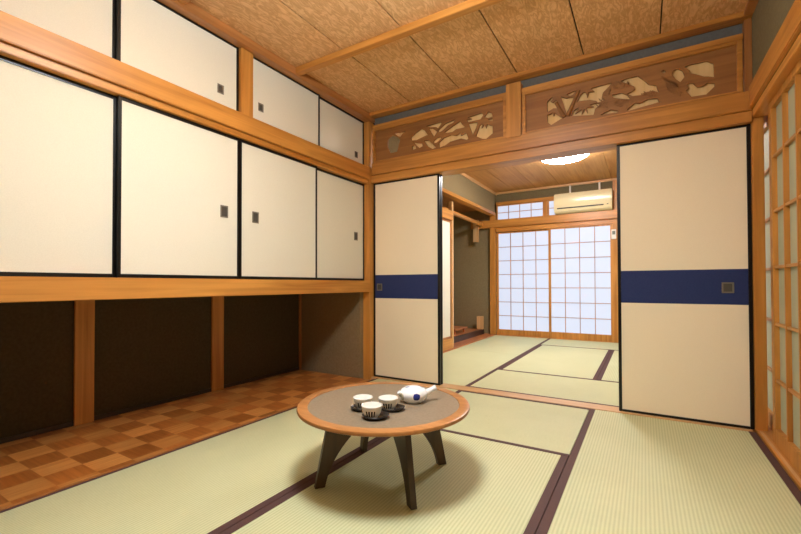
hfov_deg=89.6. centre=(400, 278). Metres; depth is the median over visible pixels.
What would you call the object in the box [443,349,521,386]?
mat
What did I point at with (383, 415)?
saucer
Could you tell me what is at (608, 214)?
trim
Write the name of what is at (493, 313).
trim
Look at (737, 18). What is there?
trim
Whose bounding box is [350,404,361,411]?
saucer
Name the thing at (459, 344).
floor
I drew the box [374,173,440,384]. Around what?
door
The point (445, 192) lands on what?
trim
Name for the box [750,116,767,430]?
trim
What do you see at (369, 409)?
teacup
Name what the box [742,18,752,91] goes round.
trim
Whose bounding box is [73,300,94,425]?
trim
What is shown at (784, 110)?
door
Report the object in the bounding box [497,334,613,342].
trim
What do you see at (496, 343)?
mat
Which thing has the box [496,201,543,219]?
window
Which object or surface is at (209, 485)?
mat
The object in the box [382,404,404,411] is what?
saucer
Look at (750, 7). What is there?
trim
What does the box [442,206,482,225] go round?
trim
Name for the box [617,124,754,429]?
door
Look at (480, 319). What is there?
wooden block
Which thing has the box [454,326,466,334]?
stand
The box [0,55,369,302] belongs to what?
upper cabinet
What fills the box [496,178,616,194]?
trim
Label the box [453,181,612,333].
wall
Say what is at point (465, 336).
trim
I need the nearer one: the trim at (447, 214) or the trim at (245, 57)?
the trim at (245, 57)
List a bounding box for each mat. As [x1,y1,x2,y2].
[0,378,461,533]
[220,431,567,533]
[440,391,588,457]
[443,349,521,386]
[457,335,549,354]
[469,369,618,406]
[500,345,610,378]
[536,409,800,533]
[541,339,617,350]
[597,350,618,381]
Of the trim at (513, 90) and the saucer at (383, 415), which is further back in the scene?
the trim at (513, 90)
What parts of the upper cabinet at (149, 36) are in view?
sliding door, door frame, door frame, sliding door, door pull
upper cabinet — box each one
[0,0,238,110]
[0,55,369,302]
[253,56,363,164]
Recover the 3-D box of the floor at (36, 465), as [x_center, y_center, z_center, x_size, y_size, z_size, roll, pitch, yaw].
[-1.640,0.967,2.454,0.918,0.060,3.725,-1,-1,31]
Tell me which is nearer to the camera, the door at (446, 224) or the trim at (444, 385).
the trim at (444, 385)
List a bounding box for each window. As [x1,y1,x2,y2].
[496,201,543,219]
[548,200,554,214]
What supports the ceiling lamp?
attached to the ceiling at (507, 37)
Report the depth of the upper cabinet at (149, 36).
2.22 m
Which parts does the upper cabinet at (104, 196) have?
sliding door, door frame, door frame, sliding door, door pull, door pull, door frame, sliding door, sliding door, door frame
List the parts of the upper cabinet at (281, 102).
door pull, sliding door, door frame, sliding door, door frame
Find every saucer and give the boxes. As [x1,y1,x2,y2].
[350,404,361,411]
[362,411,389,420]
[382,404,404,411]
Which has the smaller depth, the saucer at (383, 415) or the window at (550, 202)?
the saucer at (383, 415)
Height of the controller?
0.150 m
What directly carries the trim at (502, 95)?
attached to the wall at (736, 29)
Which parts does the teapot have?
lid, handle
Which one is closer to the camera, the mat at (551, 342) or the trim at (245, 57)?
the trim at (245, 57)
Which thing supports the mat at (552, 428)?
on the floor
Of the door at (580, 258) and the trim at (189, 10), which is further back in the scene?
the door at (580, 258)
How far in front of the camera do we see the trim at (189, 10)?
2.81 m
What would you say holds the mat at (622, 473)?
on the floor
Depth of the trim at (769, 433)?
2.10 m
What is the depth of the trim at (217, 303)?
3.44 m
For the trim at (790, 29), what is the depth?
1.94 m
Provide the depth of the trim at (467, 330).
6.88 m
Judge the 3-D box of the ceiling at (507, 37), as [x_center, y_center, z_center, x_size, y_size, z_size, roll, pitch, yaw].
[0.665,-1.623,3.450,3.800,0.065,7.760,-1,-1,31]
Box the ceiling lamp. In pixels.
[542,154,588,163]
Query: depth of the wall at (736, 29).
2.98 m
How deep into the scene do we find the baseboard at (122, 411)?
2.88 m
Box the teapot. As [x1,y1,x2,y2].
[397,385,436,403]
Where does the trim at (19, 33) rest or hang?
attached to the wall at (149, 350)
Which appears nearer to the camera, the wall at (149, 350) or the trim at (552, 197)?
the wall at (149, 350)
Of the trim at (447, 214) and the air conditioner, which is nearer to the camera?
the trim at (447, 214)
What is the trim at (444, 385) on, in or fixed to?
attached to the wall at (331, 323)
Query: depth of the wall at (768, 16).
2.19 m
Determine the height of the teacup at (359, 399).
0.050 m
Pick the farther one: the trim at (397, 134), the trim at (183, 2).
the trim at (397, 134)
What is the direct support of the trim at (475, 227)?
attached to the wall at (471, 259)
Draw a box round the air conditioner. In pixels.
[554,182,612,214]
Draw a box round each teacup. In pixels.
[353,394,372,408]
[361,402,381,417]
[378,395,397,409]
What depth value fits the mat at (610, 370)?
4.25 m
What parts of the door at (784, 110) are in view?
frosted pane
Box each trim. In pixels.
[0,10,369,179]
[0,41,367,183]
[0,379,372,510]
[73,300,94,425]
[157,0,374,122]
[176,0,190,4]
[211,296,223,391]
[239,47,252,116]
[296,0,504,75]
[299,294,300,369]
[363,121,373,379]
[369,11,752,118]
[371,111,751,183]
[371,376,752,431]
[372,91,752,175]
[372,92,505,129]
[396,133,495,194]
[442,188,495,215]
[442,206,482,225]
[442,207,452,220]
[443,338,452,350]
[448,201,453,347]
[454,328,479,336]
[454,329,483,342]
[471,210,616,229]
[473,220,478,241]
[490,204,496,333]
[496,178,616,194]
[496,196,553,205]
[496,219,612,231]
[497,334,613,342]
[506,81,522,138]
[521,33,742,92]
[544,200,547,215]
[612,180,617,342]
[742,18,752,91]
[744,0,758,14]
[748,0,800,107]
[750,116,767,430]
[752,33,800,117]
[752,426,800,490]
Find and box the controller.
[611,229,615,238]
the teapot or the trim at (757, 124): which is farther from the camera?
the trim at (757, 124)
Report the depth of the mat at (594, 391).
3.55 m
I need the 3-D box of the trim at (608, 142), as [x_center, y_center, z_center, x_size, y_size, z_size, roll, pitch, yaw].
[0.968,-0.982,3.262,2.843,0.068,0.155,-1,-1,31]
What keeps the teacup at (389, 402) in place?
on the saucer at (399, 407)
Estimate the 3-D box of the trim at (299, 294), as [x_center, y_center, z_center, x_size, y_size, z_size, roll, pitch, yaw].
[-1.065,0.545,4.280,0.022,0.830,0.022,-1,-1,31]
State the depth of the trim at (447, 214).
5.46 m
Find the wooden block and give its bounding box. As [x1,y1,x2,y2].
[477,316,483,329]
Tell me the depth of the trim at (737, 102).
2.94 m
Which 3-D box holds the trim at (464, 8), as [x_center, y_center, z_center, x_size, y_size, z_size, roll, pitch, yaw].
[0.409,-1.597,2.363,2.865,0.045,0.055,-1,-1,31]
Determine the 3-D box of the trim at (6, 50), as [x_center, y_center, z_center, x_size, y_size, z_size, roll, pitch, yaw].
[-1.317,-0.963,2.314,0.060,0.039,3.780,-1,-1,31]
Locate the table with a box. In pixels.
[296,382,469,509]
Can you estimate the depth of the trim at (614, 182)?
6.19 m
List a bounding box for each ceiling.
[190,0,747,192]
[442,195,476,212]
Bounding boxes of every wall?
[0,294,298,438]
[301,292,362,378]
[375,23,742,124]
[388,136,495,212]
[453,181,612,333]
[752,0,800,109]
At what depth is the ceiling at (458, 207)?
7.00 m
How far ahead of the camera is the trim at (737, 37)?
2.77 m
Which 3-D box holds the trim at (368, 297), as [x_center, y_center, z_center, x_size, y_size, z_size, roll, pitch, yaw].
[-0.318,-0.279,3.959,0.088,2.507,0.082,-1,-1,31]
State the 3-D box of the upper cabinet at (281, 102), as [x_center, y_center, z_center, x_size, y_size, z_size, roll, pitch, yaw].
[-1.057,-1.293,3.544,0.831,0.487,1.413,-1,-1,31]
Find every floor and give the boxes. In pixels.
[0,370,367,507]
[443,333,496,352]
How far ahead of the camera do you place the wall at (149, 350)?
2.89 m
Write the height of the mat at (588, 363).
0.051 m
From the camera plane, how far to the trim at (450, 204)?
5.63 m
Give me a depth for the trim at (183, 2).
2.29 m
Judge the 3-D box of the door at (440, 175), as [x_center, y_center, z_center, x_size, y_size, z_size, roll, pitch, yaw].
[0.078,0.003,3.812,0.693,1.888,0.026,-1,-1,31]
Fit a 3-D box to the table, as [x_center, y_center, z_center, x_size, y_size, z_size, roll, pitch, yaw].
[-0.078,0.753,1.911,0.804,0.344,0.804,-1,-1,31]
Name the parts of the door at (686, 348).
pull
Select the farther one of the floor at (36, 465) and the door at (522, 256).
the door at (522, 256)
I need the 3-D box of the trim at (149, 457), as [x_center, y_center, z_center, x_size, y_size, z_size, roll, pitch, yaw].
[-1.232,0.956,2.225,0.017,0.054,3.755,-1,-1,31]
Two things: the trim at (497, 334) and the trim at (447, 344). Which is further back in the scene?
the trim at (497, 334)
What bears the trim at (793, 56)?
attached to the wall at (768, 16)
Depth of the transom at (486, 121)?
3.55 m
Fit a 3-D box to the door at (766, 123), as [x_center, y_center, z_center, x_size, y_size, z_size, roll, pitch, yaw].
[2.192,-0.039,2.333,0.030,1.908,0.940,-1,-1,31]
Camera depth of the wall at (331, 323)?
4.06 m
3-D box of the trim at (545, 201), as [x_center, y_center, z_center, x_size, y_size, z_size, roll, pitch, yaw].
[2.444,-1.179,6.781,0.055,0.270,0.070,-1,-1,31]
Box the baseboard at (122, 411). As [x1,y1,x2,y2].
[0,367,298,443]
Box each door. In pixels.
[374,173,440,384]
[440,175,442,383]
[442,218,450,339]
[497,229,548,337]
[548,224,613,341]
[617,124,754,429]
[764,117,772,429]
[768,58,800,474]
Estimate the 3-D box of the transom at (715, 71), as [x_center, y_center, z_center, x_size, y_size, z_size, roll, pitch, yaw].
[1.542,-1.306,2.848,1.344,0.328,0.048,-1,-1,31]
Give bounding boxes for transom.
[372,97,505,162]
[522,40,742,133]
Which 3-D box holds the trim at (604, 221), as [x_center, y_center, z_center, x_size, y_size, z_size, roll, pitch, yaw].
[2.506,-0.880,6.734,1.845,0.080,0.100,-1,-1,31]
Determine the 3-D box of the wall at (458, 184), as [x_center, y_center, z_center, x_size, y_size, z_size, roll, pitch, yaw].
[0.743,-1.377,5.696,0.068,0.365,3.630,-1,-1,31]
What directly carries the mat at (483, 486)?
on the floor

